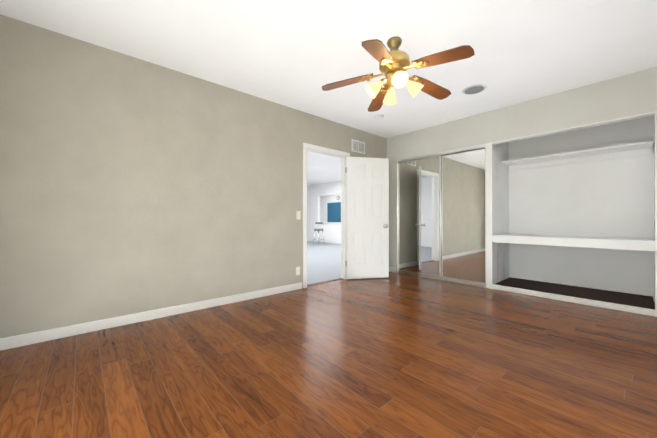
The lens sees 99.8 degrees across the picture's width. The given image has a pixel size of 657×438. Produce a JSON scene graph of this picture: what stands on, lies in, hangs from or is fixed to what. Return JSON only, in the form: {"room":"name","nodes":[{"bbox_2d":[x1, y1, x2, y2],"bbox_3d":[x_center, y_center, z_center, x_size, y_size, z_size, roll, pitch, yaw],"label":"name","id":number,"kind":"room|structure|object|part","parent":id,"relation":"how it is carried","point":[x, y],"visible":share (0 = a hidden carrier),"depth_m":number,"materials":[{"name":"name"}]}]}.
{"room":"empty bedroom","nodes":[
{"label":"empty bedroom","id":0,"kind":"room"},
{"bbox_2d":[0,14,386,338],"bbox_3d":[-0.462,-0.264,3.794,5.754,2.436,0.120,0,0,-42],"label":"wall","id":1,"kind":"structure","parent":0,"point":[130,185],"depth_m":2.53,"materials":[{"name":"beige paint"}]},
{"bbox_2d":[0,283,301,350],"bbox_3d":[-1.410,0.910,2.855,2.795,0.085,0.016,0,0,-42],"label":"baseboard","id":2,"kind":"structure","parent":1,"relation":"attached to","point":[38,337],"depth_m":2.49,"materials":[{"name":"white wood"}]},
{"bbox_2d":[296,266,299,274],"bbox_3d":[-0.414,0.704,3.749,0.070,0.114,0.007,0,0,-42],"label":"electrical outlet plate","id":3,"kind":"object","parent":1,"relation":"attached to","point":[297,270],"visible":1,"depth_m":3.75,"materials":[{"name":"white plastic"}]},
{"bbox_2d":[296,211,300,218],"bbox_3d":[-0.405,-0.051,3.755,0.070,0.114,0.013,0,0,-42],"label":"switch plate","id":4,"kind":"object","parent":1,"relation":"attached to","point":[298,214],"visible":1,"depth_m":3.75,"materials":[{"name":"white plastic"}]},
{"bbox_2d":[303,143,349,287],"bbox_3d":[-0.050,-0.048,4.161,0.924,2.007,0.148,0,0,-42],"label":"door frame","id":5,"kind":"structure","parent":1,"relation":"attached to","point":[343,217],"depth_m":4.22,"materials":[{"name":"white wood"}]},
{"bbox_2d":[352,139,364,153],"bbox_3d":[0.494,-1.192,4.560,0.320,0.195,0.012,0,0,-42],"label":"air vent","id":6,"kind":"object","parent":1,"relation":"in","point":[358,146],"visible":1,"depth_m":4.55,"materials":[{"name":"white metal"}]},
{"bbox_2d":[347,156,388,278],"bbox_3d":[0.630,-0.018,4.418,0.695,1.923,0.035,0,0,-12],"label":"door leaf","id":7,"kind":"structure","parent":1,"relation":"in","point":[367,216],"depth_m":4.40,"materials":[{"name":"white wood"}]},
{"bbox_2d":[307,181,340,243],"bbox_3d":[0.501,-0.249,10.773,0.120,2.436,8.970,0,0,-42],"label":"wall","id":8,"kind":"structure","parent":0,"point":[319,196],"depth_m":11.51,"materials":[{"name":"white paint"}]},
{"bbox_2d":[327,201,340,221],"bbox_3d":[0.390,-0.338,14.632,0.030,1.190,1.440,0,0,-42],"label":"window blind","id":9,"kind":"object","parent":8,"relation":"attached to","point":[334,211],"visible":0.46,"depth_m":14.69,"materials":[{"name":"blue"}]},
{"bbox_2d":[0,241,656,437],"bbox_3d":[-0.336,1.012,7.486,10.860,0.100,12.820,0,0,-42],"label":"floor","id":10,"kind":"structure","parent":0,"point":[396,355],"depth_m":1.73,"materials":[{"name":"laminate"}]},
{"bbox_2d":[313,222,324,244],"bbox_3d":[-0.362,0.544,10.344,0.418,0.852,0.418,0,0,-42],"label":"stool","id":11,"kind":"object","parent":10,"relation":"on","point":[318,230],"visible":1,"depth_m":10.31,"materials":[{"name":"silver metal"}]},
{"bbox_3d":[-0.362,0.276,10.354,0.405,0.315,0.405,0,0,-42],"label":"seat","id":12,"kind":"part","parent":11,"relation":"part of","materials":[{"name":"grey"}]},
{"bbox_3d":[-0.363,0.568,10.329,0.396,0.803,0.396,0,0,-42],"label":"frame","id":13,"kind":"part","parent":11,"relation":"part of","materials":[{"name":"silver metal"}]},
{"bbox_2d":[307,278,342,285],"bbox_3d":[-0.070,0.952,4.181,0.780,0.006,0.060,0,0,-42],"label":"door sill","id":14,"kind":"structure","parent":10,"relation":"on","point":[324,281],"depth_m":4.20,"materials":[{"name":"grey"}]},
{"bbox_2d":[0,0,656,185],"bbox_3d":[-0.336,-1.524,7.491,11.020,0.100,13.220,0,0,-42],"label":"ceiling","id":15,"kind":"structure","parent":0,"point":[296,54],"depth_m":2.34,"materials":[{"name":"white paint"}]},
{"bbox_2d":[375,114,383,118],"bbox_3d":[0.730,-1.464,3.966,0.128,0.034,0.128,0,0,-42],"label":"smoke detector","id":16,"kind":"object","parent":15,"relation":"attached to","point":[379,116],"visible":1,"depth_m":3.93,"materials":[{"name":"white plastic"}]},
{"bbox_2d":[322,36,474,111],"bbox_3d":[0.580,-1.249,2.275,1.188,0.472,1.150,0,0,-42],"label":"fan","id":17,"kind":"object","parent":15,"relation":"hanging from","point":[394,63],"visible":1,"depth_m":2.25,"materials":[{"name":"brown wood"}]},
{"bbox_2d":[462,84,486,94],"bbox_3d":[1.668,-1.478,3.169,0.253,0.010,0.253,0,0,-42],"label":"ceiling vent","id":18,"kind":"object","parent":15,"relation":"in","point":[474,89],"visible":1,"depth_m":3.16,"materials":[{"name":"grey metal"}]},
{"bbox_2d":[495,142,510,283],"bbox_3d":[2.484,-0.263,4.055,0.750,2.436,0.067,0,0,-42],"label":"wall","id":19,"kind":"structure","parent":0,"point":[503,150],"depth_m":4.09,"materials":[{"name":"paint"}]},
{"bbox_2d":[497,243,504,280],"bbox_3d":[2.498,0.600,4.002,0.305,0.550,0.006,0,0,-42],"label":"shelf standard","id":20,"kind":"object","parent":19,"relation":"attached to","point":[497,261],"visible":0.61,"depth_m":3.90,"materials":[{"name":"silver metal"}]},
{"bbox_2d":[387,67,656,272],"bbox_3d":[2.329,-0.264,3.739,0.100,2.436,3.676,0,0,-42],"label":"wall","id":21,"kind":"structure","parent":0,"point":[631,94],"depth_m":3.45,"materials":[{"name":"beige paint"}]},
{"bbox_2d":[397,144,485,287],"bbox_3d":[1.727,-0.044,4.396,0.083,2.000,1.449,0,0,-42],"label":"door frame","id":22,"kind":"structure","parent":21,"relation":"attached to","point":[447,152],"depth_m":4.39,"materials":[{"name":"silver metal"}]},
{"bbox_2d":[398,155,440,278],"bbox_3d":[1.502,-0.044,4.637,0.018,1.956,0.783,0,0,-42],"label":"mirrored sliding door","id":23,"kind":"structure","parent":22,"relation":"attached to","point":[419,216],"depth_m":4.60,"materials":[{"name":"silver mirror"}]},
{"bbox_2d":[441,147,485,284],"bbox_3d":[1.992,-0.045,4.129,0.018,1.956,0.690,0,0,-42],"label":"mirrored sliding door","id":24,"kind":"structure","parent":22,"relation":"attached to","point":[463,216],"depth_m":4.10,"materials":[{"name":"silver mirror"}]},
{"bbox_2d":[486,111,656,316],"bbox_3d":[2.724,-0.047,3.292,0.104,2.000,1.527,0,0,-42],"label":"trim","id":25,"kind":"structure","parent":21,"relation":"attached to","point":[490,212],"depth_m":3.77,"materials":[{"name":"white wood"}]},
{"bbox_2d":[492,284,654,315],"bbox_3d":[2.721,0.922,3.242,0.032,0.062,1.436,0,0,-42],"label":"trim","id":26,"kind":"structure","parent":21,"relation":"attached to","point":[628,308],"depth_m":3.10,"materials":[{"name":"white wood"}]},
{"bbox_2d":[495,277,654,309],"bbox_3d":[3.005,0.926,3.495,0.730,0.055,1.436,0,0,-42],"label":"floor","id":27,"kind":"structure","parent":0,"point":[637,300],"depth_m":3.38,"materials":[{"name":"brown wood"}]},
{"bbox_2d":[511,116,650,295],"bbox_3d":[2.903,-0.263,4.251,0.120,2.436,3.676,0,0,-42],"label":"wall","id":28,"kind":"structure","parent":0,"point":[612,198],"depth_m":3.63,"materials":[{"name":"paint"}]},
{"bbox_2d":[492,233,654,250],"bbox_3d":[2.996,0.269,3.488,0.755,0.100,1.436,0,0,-42],"label":"closet shelf","id":29,"kind":"object","parent":28,"relation":"attached to","point":[631,243],"visible":0.98,"depth_m":3.16,"materials":[{"name":"white wood"}]},
{"bbox_2d":[502,140,652,170],"bbox_3d":[3.143,-0.794,3.622,0.360,0.097,1.436,0,0,-42],"label":"closet shelf","id":30,"kind":"object","parent":28,"relation":"attached to","point":[619,151],"visible":0.89,"depth_m":3.53,"materials":[{"name":"paint"}]},
{"bbox_2d":[651,116,654,301],"bbox_3d":[3.547,-0.265,2.936,0.651,2.436,0.100,0,0,-42],"label":"wall","id":31,"kind":"structure","parent":0,"point":[652,117],"depth_m":3.20,"materials":[{"name":"paint"}]}
]}

